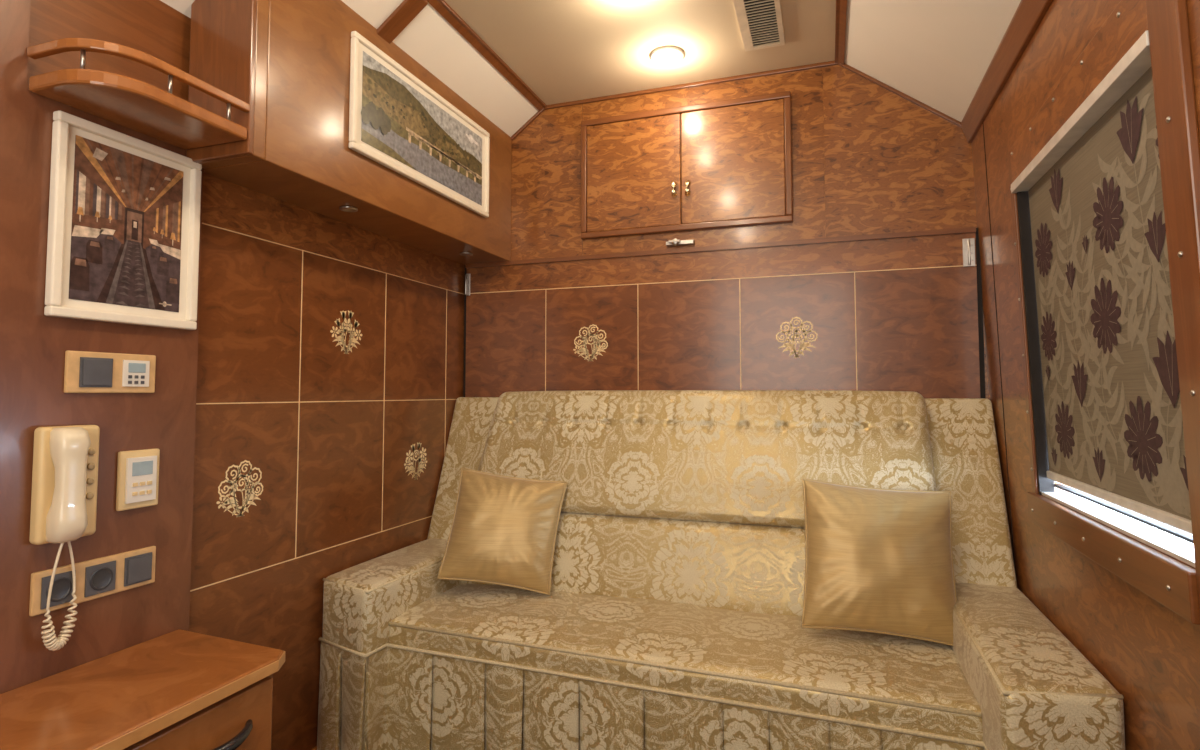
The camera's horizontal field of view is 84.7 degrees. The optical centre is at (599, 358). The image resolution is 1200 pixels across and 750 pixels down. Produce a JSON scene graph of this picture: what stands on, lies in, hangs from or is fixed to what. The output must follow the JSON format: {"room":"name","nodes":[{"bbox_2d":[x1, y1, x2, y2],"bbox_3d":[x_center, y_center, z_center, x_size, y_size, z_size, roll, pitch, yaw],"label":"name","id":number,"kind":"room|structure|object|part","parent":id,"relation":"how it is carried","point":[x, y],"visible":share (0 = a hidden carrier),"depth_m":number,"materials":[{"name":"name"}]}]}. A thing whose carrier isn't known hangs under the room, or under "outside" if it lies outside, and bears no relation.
{"room":"train carriage","nodes":[
{"label":"train carriage","id":0,"kind":"room"},
{"bbox_2d":[0,0,464,749],"bbox_3d":[-1.246,0.048,1.383,0.340,2.350,3.200,-1,-3,19],"label":"wall","id":1,"kind":"structure","parent":0,"point":[262,379],"depth_m":1.73,"materials":[{"name":"brown wood"}]},
{"bbox_2d":[29,425,99,650],"bbox_3d":[-1.048,0.351,1.304,0.075,0.433,0.111,-1,-3,19],"label":"wall telephone","id":2,"kind":"object","parent":1,"relation":"attached to","point":[65,458],"visible":1,"depth_m":1.27,"materials":[{"name":"beige plastic"}]},
{"bbox_3d":[-1.055,0.460,1.289,0.028,0.214,0.072,0,-3,-4],"label":"coiled cord","id":3,"kind":"part","parent":2,"relation":"part of","materials":[{"name":"beige plastic"}]},
{"bbox_2d":[29,546,155,615],"bbox_3d":[-1.050,0.461,1.379,0.019,0.082,0.246,-1,-3,19],"label":"power socket plate","id":4,"kind":"object","parent":1,"relation":"attached to","point":[108,575],"visible":0.92,"depth_m":1.36,"materials":[{"name":"brown wood"}]},
{"bbox_2d":[64,350,155,392],"bbox_3d":[-1.046,0.031,1.415,0.017,0.086,0.186,-1,-3,19],"label":"switch plate","id":5,"kind":"object","parent":1,"relation":"attached to","point":[84,372],"visible":1,"depth_m":1.40,"materials":[{"name":"beige plastic"}]},
{"bbox_2d":[44,111,201,329],"bbox_3d":[-1.035,-0.282,1.454,0.022,0.412,0.318,-1,-3,19],"label":"picture","id":6,"kind":"object","parent":1,"relation":"attached to","point":[124,216],"visible":0.99,"depth_m":1.43,"materials":[{"name":"beige wood"}]},
{"bbox_2d":[116,449,159,510],"bbox_3d":[-1.023,0.268,1.463,0.021,0.128,0.090,-1,-3,19],"label":"thermostat","id":7,"kind":"object","parent":1,"relation":"attached to","point":[137,470],"visible":1,"depth_m":1.45,"materials":[{"name":"beige plastic"}]},
{"bbox_2d":[27,38,249,149],"bbox_3d":[-0.963,-0.555,1.402,0.201,0.086,0.338,-1,-3,19],"label":"shelf","id":8,"kind":"object","parent":1,"relation":"attached to","point":[142,107],"visible":1,"depth_m":1.34,"materials":[{"name":"brown wood"}]},
{"bbox_3d":[-0.923,-0.591,1.358,0.391,0.019,0.140,3,-4,-41],"label":"gallery rail","id":9,"kind":"part","parent":8,"relation":"part of","materials":[{"name":"brown wood"}]},
{"bbox_2d":[216,460,262,516],"bbox_3d":[-0.961,0.348,1.761,0.001,0.150,0.148,-1,-3,19],"label":"inlay","id":10,"kind":"object","parent":1,"relation":"attached to","point":[250,496],"visible":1,"depth_m":1.76,"materials":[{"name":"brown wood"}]},
{"bbox_2d":[330,311,361,353],"bbox_3d":[-0.831,-0.088,2.160,0.001,0.146,0.152,-1,-3,19],"label":"inlay","id":11,"kind":"object","parent":1,"relation":"attached to","point":[342,334],"visible":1,"depth_m":2.16,"materials":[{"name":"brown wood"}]},
{"bbox_2d":[186,0,511,264],"bbox_3d":[-0.703,-0.712,2.213,0.227,0.539,1.347,-1,-3,19],"label":"overhead cabinet","id":12,"kind":"object","parent":1,"relation":"attached to","point":[289,60],"visible":0.71,"depth_m":1.76,"materials":[{"name":"brown wood"}]},
{"bbox_2d":[339,206,357,211],"bbox_3d":[-0.757,-0.450,1.982,0.052,0.008,0.052,-1,-3,19],"label":"recessed light","id":13,"kind":"object","parent":12,"relation":"attached to","point":[342,208],"visible":1,"depth_m":1.97,"materials":[{"name":"silver metal"}]},
{"bbox_2d":[349,31,489,217],"bbox_3d":[-0.572,-0.742,2.227,0.018,0.338,0.785,-1,-3,19],"label":"picture","id":14,"kind":"object","parent":12,"relation":"attached to","point":[397,121],"visible":1,"depth_m":2.13,"materials":[{"name":"multicoloured paper"}]},
{"bbox_2d":[459,252,472,255],"bbox_3d":[-0.534,-0.416,2.623,0.052,0.008,0.052,-1,-3,19],"label":"recessed light","id":15,"kind":"object","parent":12,"relation":"attached to","point":[461,253],"visible":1,"depth_m":2.61,"materials":[{"name":"silver metal"}]},
{"bbox_2d":[404,442,426,479],"bbox_3d":[-0.701,0.391,2.509,0.001,0.142,0.151,-1,-3,19],"label":"inlay","id":16,"kind":"object","parent":1,"relation":"attached to","point":[412,468],"visible":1,"depth_m":2.50,"materials":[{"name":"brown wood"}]},
{"bbox_2d":[160,0,1020,136],"bbox_3d":[-0.268,-0.936,1.096,2.310,0.515,3.200,-1,-3,19],"label":"ceiling","id":17,"kind":"structure","parent":0,"point":[938,54],"depth_m":2.19,"materials":[{"name":"paint"}]},
{"bbox_2d":[377,0,427,43],"bbox_3d":[-0.779,-1.061,1.473,0.141,0.119,1.165,-1,-3,19],"label":"trim","id":18,"kind":"structure","parent":17,"relation":"attached to","point":[407,10],"depth_m":1.99,"materials":[{"name":"brown wood"}]},
{"bbox_2d":[427,0,546,110],"bbox_3d":[-0.759,-1.134,1.276,0.032,0.023,3.199,-1,-3,19],"label":"trim","id":19,"kind":"structure","parent":17,"relation":"attached to","point":[441,6],"depth_m":2.30,"materials":[{"name":"brown wood"}]},
{"bbox_2d":[650,46,684,64],"bbox_3d":[0.241,-1.074,2.357,0.124,0.029,0.124,-1,-3,19],"label":"recessed light","id":20,"kind":"object","parent":17,"relation":"in","point":[668,55],"depth_m":2.33,"materials":[{"name":"white glass"}]},
{"bbox_2d":[733,0,784,51],"bbox_3d":[0.484,-1.100,2.031,0.135,0.010,0.560,-1,-3,19],"label":"ceiling air vent","id":21,"kind":"object","parent":17,"relation":"attached to","point":[760,23],"depth_m":2.15,"materials":[{"name":"beige plastic"}]},
{"bbox_2d":[835,0,846,64],"bbox_3d":[0.350,-1.154,0.892,0.032,0.024,3.199,-1,-3,19],"label":"trim","id":22,"kind":"structure","parent":17,"relation":"attached to","point":[841,5],"depth_m":2.17,"materials":[{"name":"brown wood"}]},
{"bbox_2d":[617,0,637,1],"bbox_3d":[0.084,-1.094,1.968,0.124,0.029,0.124,-1,-3,19],"label":"recessed light","id":23,"kind":"object","parent":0,"point":[617,0],"depth_m":2.00,"materials":[{"name":"white glass"}]},
{"bbox_2d":[511,65,988,398],"bbox_3d":[0.270,0.060,2.583,2.420,2.450,0.062,-1,-3,19],"label":"wall","id":24,"kind":"structure","parent":0,"point":[867,159],"depth_m":2.41,"materials":[{"name":"brown wood"}]},
{"bbox_2d":[666,238,694,246],"bbox_3d":[0.308,-0.449,2.541,0.110,0.028,0.041,-1,-3,19],"label":"latch","id":25,"kind":"object","parent":24,"relation":"attached to","point":[675,242],"visible":1,"depth_m":2.53,"materials":[{"name":"silver metal"}]},
{"bbox_2d":[581,91,792,238],"bbox_3d":[0.313,-0.740,2.557,0.830,0.490,0.038,-1,-3,19],"label":"upper cabinet","id":26,"kind":"object","parent":24,"relation":"attached to","point":[730,160],"visible":1,"depth_m":2.55,"materials":[{"name":"brown wood"}]},
{"bbox_2d":[463,227,985,398],"bbox_3d":[0.345,0.103,2.508,1.979,1.057,0.026,-1,-3,19],"label":"panel","id":27,"kind":"object","parent":24,"relation":"attached to","point":[899,311],"depth_m":2.46,"materials":[{"name":"brown wood"}]},
{"bbox_3d":[-0.572,-0.319,2.841,0.022,0.095,0.012,-1,-3,19],"label":"bunk hinge","id":28,"kind":"part","parent":27,"relation":"part of","materials":[{"name":"silver metal"}]},
{"bbox_2d":[573,324,607,360],"bbox_3d":[-0.038,-0.063,2.648,0.148,0.150,0.001,-1,-3,19],"label":"inlay","id":29,"kind":"object","parent":27,"relation":"attached to","point":[584,350],"visible":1,"depth_m":2.65,"materials":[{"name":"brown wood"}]},
{"bbox_2d":[776,317,817,357],"bbox_3d":[0.713,-0.077,2.388,0.145,0.151,0.001,-1,-3,19],"label":"inlay","id":30,"kind":"object","parent":27,"relation":"attached to","point":[804,345],"visible":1,"depth_m":2.39,"materials":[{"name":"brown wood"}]},
{"bbox_3d":[1.242,-0.357,2.214,0.036,0.095,0.012,-1,-3,19],"label":"bunk hinge","id":31,"kind":"part","parent":27,"relation":"part of","materials":[{"name":"silver metal"}]},
{"bbox_2d":[511,60,961,139],"bbox_3d":[0.442,-0.919,2.537,1.739,0.319,0.014,-1,-3,19],"label":"trim","id":32,"kind":"structure","parent":24,"relation":"attached to","point":[828,63],"depth_m":2.50,"materials":[{"name":"brown wood"}]},
{"bbox_2d":[972,0,1199,749],"bbox_3d":[0.813,0.166,0.674,0.140,2.060,3.220,-1,-3,19],"label":"wall","id":33,"kind":"structure","parent":0,"point":[1149,653],"depth_m":1.51,"materials":[{"name":"brown wood"}]},
{"bbox_2d":[961,0,1052,142],"bbox_3d":[0.735,-0.851,0.743,0.042,0.074,3.199,-1,-3,19],"label":"trim","id":34,"kind":"structure","parent":33,"relation":"attached to","point":[1029,14],"depth_m":1.75,"materials":[{"name":"brown wood"}]},
{"bbox_2d":[1011,30,1194,567],"bbox_3d":[1.023,-0.077,1.347,0.114,0.819,0.795,-1,-3,19],"label":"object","id":35,"kind":"object","parent":33,"relation":"attached to","point":[1175,543],"visible":0.8,"depth_m":1.42,"materials":[{"name":"metal"}]},
{"bbox_2d":[1008,0,1199,624],"bbox_3d":[0.983,-0.089,1.336,0.048,0.992,0.915,-1,-3,19],"label":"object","id":36,"kind":"object","parent":33,"relation":"attached to","point":[1149,570],"visible":0.95,"depth_m":0.99,"materials":[{"name":"brown wood"}]},
{"bbox_2d":[1010,12,1194,590],"bbox_3d":[0.980,-0.096,1.352,0.035,0.946,0.862,-1,-3,19],"label":"screws","id":37,"kind":"object","parent":36,"relation":"attached to","point":[1192,392],"visible":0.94,"depth_m":1.10,"materials":[{"name":"silver metal"}]},
{"bbox_2d":[1028,67,1192,534],"bbox_3d":[1.017,-0.087,1.344,0.034,0.752,0.779,-1,-3,19],"label":"roller blind","id":38,"kind":"object","parent":33,"relation":"attached to","point":[1115,434],"visible":0.91,"depth_m":1.26,"materials":[{"name":"fabric"}]},
{"bbox_3d":[-0.253,1.229,1.009,2.420,0.050,3.260,-1,-3,19],"label":"floor","id":39,"kind":"structure","parent":0,"visible":0},
{"bbox_2d":[0,629,284,749],"bbox_3d":[-0.949,0.910,1.090,0.382,0.594,0.826,-1,-3,19],"label":"base cabinet","id":40,"kind":"object","parent":39,"relation":"on","point":[179,689],"visible":1,"depth_m":1.25,"materials":[{"name":"brown wood"}]},
{"bbox_3d":[-0.718,0.738,1.249,0.045,0.024,0.168,-1,-3,19],"label":"drawer handle","id":41,"kind":"part","parent":40,"relation":"part of","materials":[{"name":"black metal"}]},
{"bbox_2d":[317,390,1124,749],"bbox_3d":[0.190,0.672,1.987,2.016,1.155,1.016,-1,-3,19],"label":"upholstered sofa","id":42,"kind":"object","parent":39,"relation":"on","point":[670,618],"visible":0.81,"depth_m":1.96,"materials":[{"name":"fabric"}]},
{"bbox_3d":[-0.659,0.802,2.257,0.230,0.251,0.700,-1,-3,19],"label":"arm","id":43,"kind":"part","parent":42,"relation":"part of","materials":[{"name":"fabric"}]},
{"bbox_2d":[437,467,566,594],"bbox_3d":[-0.328,0.583,2.251,0.422,0.403,0.184,0,-3,2],"label":"throw pillow","id":44,"kind":"object","parent":42,"relation":"on","point":[503,531],"visible":1,"depth_m":2.20,"materials":[{"name":"gold fabric"}]},
{"bbox_2d":[461,512,804,615],"bbox_3d":[0.276,0.683,2.248,1.609,0.272,0.282,-1,-3,19],"label":"cushion","id":45,"kind":"object","parent":42,"relation":"on","point":[741,566],"depth_m":2.14,"materials":[{"name":"fabric"}]},
{"bbox_2d":[389,583,982,740],"bbox_3d":[0.180,0.843,1.945,1.590,0.145,0.581,-1,-3,19],"label":"seat cushion","id":46,"kind":"object","parent":42,"relation":"on","point":[745,670],"depth_m":1.74,"materials":[{"name":"fabric"}]},
{"bbox_2d":[478,390,936,527],"bbox_3d":[0.302,0.334,2.345,1.600,0.441,0.297,-1,-3,19],"label":"cushion","id":47,"kind":"object","parent":42,"relation":"on","point":[648,458],"depth_m":2.24,"materials":[{"name":"fabric"}]},
{"bbox_2d":[801,478,956,645],"bbox_3d":[0.782,0.561,1.850,0.447,0.421,0.190,0,-3,8],"label":"throw pillow","id":48,"kind":"object","parent":42,"relation":"on","point":[878,560],"visible":0.98,"depth_m":1.80,"materials":[{"name":"gold fabric"}]},
{"bbox_3d":[1.009,0.768,1.611,0.223,0.251,0.831,-1,-3,19],"label":"arm","id":49,"kind":"part","parent":42,"relation":"part of","materials":[{"name":"fabric"}]}
]}

